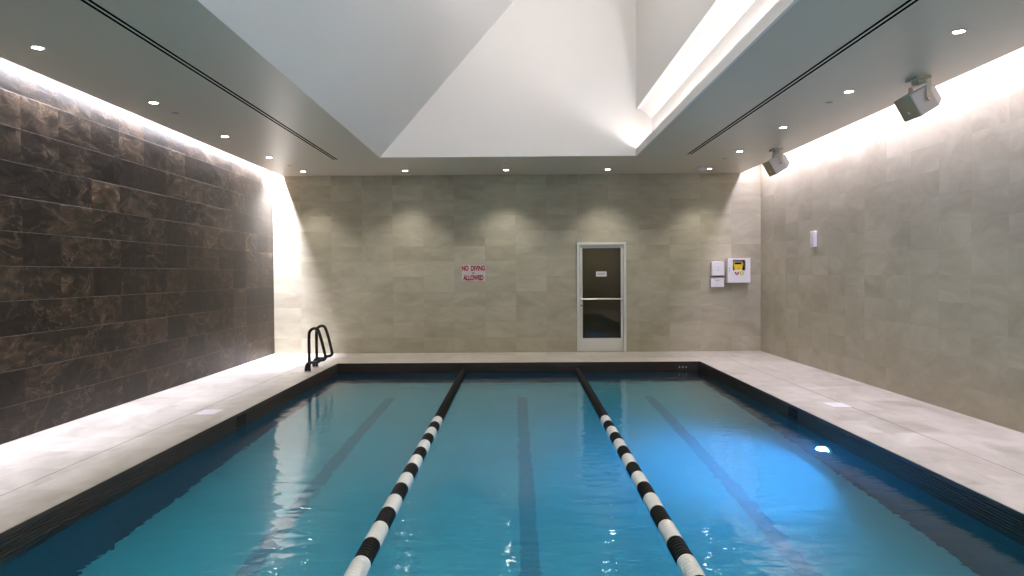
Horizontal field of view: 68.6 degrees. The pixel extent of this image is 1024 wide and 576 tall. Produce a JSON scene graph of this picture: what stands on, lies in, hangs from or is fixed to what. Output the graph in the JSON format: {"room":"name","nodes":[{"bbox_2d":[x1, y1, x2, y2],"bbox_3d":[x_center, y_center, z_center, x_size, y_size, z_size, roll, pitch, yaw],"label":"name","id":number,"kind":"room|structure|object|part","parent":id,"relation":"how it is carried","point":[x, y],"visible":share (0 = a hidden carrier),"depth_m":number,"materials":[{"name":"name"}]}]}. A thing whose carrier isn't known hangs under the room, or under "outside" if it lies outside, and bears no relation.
{"room":"indoor swimming pool","nodes":[
{"label":"indoor swimming pool","id":0,"kind":"room"},
{"bbox_2d":[0,57,274,444],"bbox_3d":[-4.909,-0.541,6.210,0.200,4.450,18.000,0,1,0],"label":"wall","id":1,"kind":"structure","parent":0,"point":[137,262],"depth_m":8.97,"materials":[{"name":"brown stone"}]},
{"bbox_2d":[0,0,1023,175],"bbox_3d":[0.036,-4.645,6.114,10.140,5.100,18.000,0,1,0],"label":"ceiling","id":2,"kind":"structure","parent":0,"point":[383,87],"depth_m":9.28,"materials":[{"name":"paint"}]},
{"bbox_2d":[29,45,45,49],"bbox_3d":[-4.097,-2.073,6.478,0.124,0.006,0.124,0,1,0],"label":"recessed light","id":3,"kind":"object","parent":2,"relation":"in","point":[33,46],"visible":1,"depth_m":6.47,"materials":[{"name":"white"}]},
{"bbox_2d":[77,0,338,159],"bbox_3d":[-3.051,-2.060,5.324,0.124,0.003,15.100,0,1,0],"label":"ceiling vent","id":4,"kind":"object","parent":2,"relation":"in","point":[94,5],"visible":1,"depth_m":7.01,"materials":[{"name":"metal"}]},
{"bbox_3d":[2.087,-5.038,6.944,0.060,4.270,11.290,0,1,0],"label":"shaft panel","id":5,"kind":"part","parent":2,"relation":"part of","materials":[{"name":"paint"}]},
{"bbox_2d":[697,166,708,170],"bbox_3d":[3.562,-2.231,13.997,0.220,0.065,0.220,0,1,0],"label":"smoke detector","id":6,"kind":"object","parent":2,"relation":"attached to","point":[701,168],"visible":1,"depth_m":13.93,"materials":[{"name":"white plastic"}]},
{"bbox_2d":[762,148,789,175],"bbox_3d":[4.262,-2.026,12.098,0.353,0.413,0.374,0,1,0],"label":"ceiling speaker","id":7,"kind":"object","parent":2,"relation":"hanging from","point":[776,164],"visible":1,"depth_m":11.95,"materials":[{"name":"white plastic"}]},
{"bbox_2d":[762,161,775,175],"bbox_3d":[4.148,-1.922,12.100,0.123,0.207,0.304,0,1,0],"label":"grille","id":8,"kind":"object","parent":7,"relation":"attached to","point":[770,166],"depth_m":12.02,"materials":[{"name":"brown metal"}]},
{"bbox_3d":[4.260,-2.204,12.095,0.150,0.058,0.220,0,1,0],"label":"ceiling plate","id":9,"kind":"part","parent":7,"relation":"part of","materials":[{"name":"grey metal"}]},
{"bbox_2d":[687,0,921,153],"bbox_3d":[2.928,-2.094,5.140,0.124,0.003,14.780,0,1,0],"label":"ceiling vent","id":10,"kind":"object","parent":2,"relation":"in","point":[905,5],"visible":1,"depth_m":7.08,"materials":[{"name":"metal"}]},
{"bbox_2d":[894,76,941,121],"bbox_3d":[4.170,-1.943,7.699,0.353,0.413,0.374,0,1,0],"label":"ceiling speaker","id":11,"kind":"object","parent":2,"relation":"hanging from","point":[916,103],"visible":1,"depth_m":7.56,"materials":[{"name":"white plastic"}]},
{"bbox_2d":[894,95,920,121],"bbox_3d":[4.056,-1.840,7.701,0.123,0.207,0.304,0,1,0],"label":"grille","id":12,"kind":"object","parent":11,"relation":"attached to","point":[909,106],"depth_m":7.65,"materials":[{"name":"grey metal"}]},
{"bbox_3d":[4.168,-2.121,7.696,0.150,0.058,0.220,0,1,0],"label":"ceiling plate","id":13,"kind":"part","parent":11,"relation":"part of","materials":[{"name":"grey metal"}]},
{"bbox_2d":[950,29,967,34],"bbox_3d":[3.692,-2.116,6.197,0.124,0.006,0.124,0,1,0],"label":"recessed light","id":14,"kind":"object","parent":2,"relation":"in","point":[960,31],"visible":1,"depth_m":6.19,"materials":[{"name":"white"}]},
{"bbox_2d":[0,351,1023,532],"bbox_3d":[0.077,1.590,6.931,10.140,0.301,19.400,0,1,0],"label":"floor","id":15,"kind":"structure","parent":0,"point":[40,471],"depth_m":7.80,"materials":[{"name":"stone"}]},
{"bbox_2d":[304,327,326,371],"bbox_3d":[-3.198,0.997,12.183,0.381,0.732,0.080,0,1,0],"label":"grab rail","id":16,"kind":"object","parent":15,"relation":"on","point":[308,364],"visible":1,"depth_m":12.16,"materials":[{"name":"metal"}]},
{"bbox_2d":[312,324,333,367],"bbox_3d":[-3.235,0.986,12.793,0.381,0.732,0.080,0,1,0],"label":"grab rail","id":17,"kind":"object","parent":15,"relation":"on","point":[316,358],"visible":0.8,"depth_m":12.77,"materials":[{"name":"metal"}]},
{"bbox_2d":[272,164,760,353],"bbox_3d":[0.096,-0.737,15.089,9.740,4.450,0.200,0,1,0],"label":"wall","id":18,"kind":"structure","parent":0,"point":[376,261],"depth_m":14.99,"materials":[{"name":"beige tile"}]},
{"bbox_2d":[462,265,484,281],"bbox_3d":[-0.772,-0.295,14.996,0.470,0.330,0.008,0,1,0],"label":"wall sign","id":19,"kind":"object","parent":18,"relation":"attached to","point":[470,273],"visible":1,"depth_m":14.99,"materials":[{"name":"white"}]},
{"bbox_2d":[577,242,625,351],"bbox_3d":[1.791,0.183,15.025,0.980,2.190,0.189,0,1,0],"label":"door","id":20,"kind":"structure","parent":18,"relation":"in","point":[597,344],"depth_m":14.99,"materials":[{"name":"paint"}]},
{"bbox_2d":[596,271,606,275],"bbox_3d":[1.788,-0.281,15.006,0.210,0.100,0.006,0,1,0],"label":"notice","id":21,"kind":"object","parent":20,"relation":"attached to","point":[598,273],"visible":1,"depth_m":15.00,"materials":[{"name":"white plastic"}]},
{"bbox_2d":[710,261,723,275],"bbox_3d":[4.087,-0.388,14.927,0.250,0.287,0.105,0,1,0],"label":"wall dispenser","id":22,"kind":"object","parent":18,"relation":"attached to","point":[717,267],"visible":1,"depth_m":14.88,"materials":[{"name":"white plastic"}]},
{"bbox_2d":[710,277,723,286],"bbox_3d":[4.084,-0.117,14.942,0.260,0.195,0.092,0,1,0],"label":"wall box","id":23,"kind":"object","parent":18,"relation":"attached to","point":[714,281],"visible":1,"depth_m":14.90,"materials":[{"name":"white plastic"}]},
{"bbox_2d":[726,258,749,282],"bbox_3d":[4.487,-0.351,14.896,0.444,0.484,0.172,0,1,0],"label":"cabinet","id":24,"kind":"object","parent":18,"relation":"attached to","point":[732,276],"visible":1,"depth_m":14.82,"materials":[{"name":"white plastic"}]},
{"bbox_2d":[733,261,743,269],"bbox_3d":[4.487,-0.431,14.894,0.208,0.196,0.083,0,1,0],"label":"defibrillator","id":25,"kind":"object","parent":24,"relation":"in","point":[735,266],"visible":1,"depth_m":14.86,"materials":[{"name":"yellow plastic"}]},
{"bbox_2d":[583,249,619,337],"bbox_3d":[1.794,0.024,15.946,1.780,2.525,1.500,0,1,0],"label":"door glass","id":26,"kind":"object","parent":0,"point":[601,318],"depth_m":16.60,"materials":[{"name":"black glass"}]},
{"bbox_2d":[761,47,1023,432],"bbox_3d":[5.031,-0.602,6.170,0.200,4.450,18.000,0,1,0],"label":"wall","id":27,"kind":"structure","parent":0,"point":[912,283],"depth_m":9.18,"materials":[{"name":"beige tile"}]},
{"bbox_2d":[810,231,816,246],"bbox_3d":[4.919,-0.799,12.248,0.070,0.260,0.150,0,1,0],"label":"wall sensor","id":28,"kind":"object","parent":27,"relation":"attached to","point":[813,234],"visible":1,"depth_m":12.18,"materials":[{"name":"white plastic"}]},
{"bbox_3d":[0.098,2.396,7.196,6.950,1.320,12.800,0,1,0],"label":"basin","id":29,"kind":"object","parent":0,"visible":0},
{"bbox_2d":[0,371,1023,575],"bbox_3d":[0.097,2.213,7.192,6.474,1.225,12.324,0,1,0],"label":"pool water","id":30,"kind":"object","parent":29,"relation":"in","point":[521,475],"visible":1,"depth_m":5.78,"materials":[{"name":"blue liquid"}]},
{"bbox_2d":[344,369,466,575],"bbox_3d":[-0.885,1.594,7.205,0.125,0.118,12.240,0,1,0],"label":"lane rope","id":31,"kind":"object","parent":30,"relation":"on","point":[362,561],"visible":0.98,"depth_m":5.64,"materials":[{"name":"white plastic"}]},
{"bbox_2d":[575,368,704,575],"bbox_3d":[1.075,1.582,7.197,0.118,0.118,12.241,0,1,1],"label":"lane rope","id":32,"kind":"object","parent":30,"relation":"on","point":[683,557],"visible":0.98,"depth_m":5.62,"materials":[{"name":"white plastic"}]},
{"bbox_2d":[0,362,1023,559],"bbox_3d":[0.093,1.588,7.181,6.510,0.296,12.360,0,1,0],"label":"band","id":33,"kind":"object","parent":29,"relation":"on","point":[21,535],"visible":0.57,"depth_m":7.06,"materials":[{"name":"black tile"}]},
{"bbox_2d":[194,409,245,427],"bbox_3d":[-3.357,1.505,8.648,0.478,0.159,0.310,0,1,0],"label":"skimmer","id":34,"kind":"object","parent":33,"relation":"attached to","point":[241,419],"visible":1,"depth_m":8.62,"materials":[{"name":"white plastic"}]},
{"bbox_3d":[-3.487,1.430,8.642,0.220,0.006,0.300,0,1,0],"label":"skimmer lid","id":35,"kind":"part","parent":34,"relation":"part of","materials":[{"name":"white plastic"}]},
{"bbox_2d":[788,402,850,419],"bbox_3d":[3.631,1.458,8.860,0.628,0.159,0.310,0,1,0],"label":"skimmer","id":36,"kind":"object","parent":33,"relation":"attached to","point":[792,412],"visible":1,"depth_m":8.87,"materials":[{"name":"white plastic"}]},
{"bbox_3d":[3.834,1.380,8.852,0.220,0.006,0.300,0,1,0],"label":"skimmer lid","id":37,"kind":"part","parent":36,"relation":"part of","materials":[{"name":"white plastic"}]}
]}

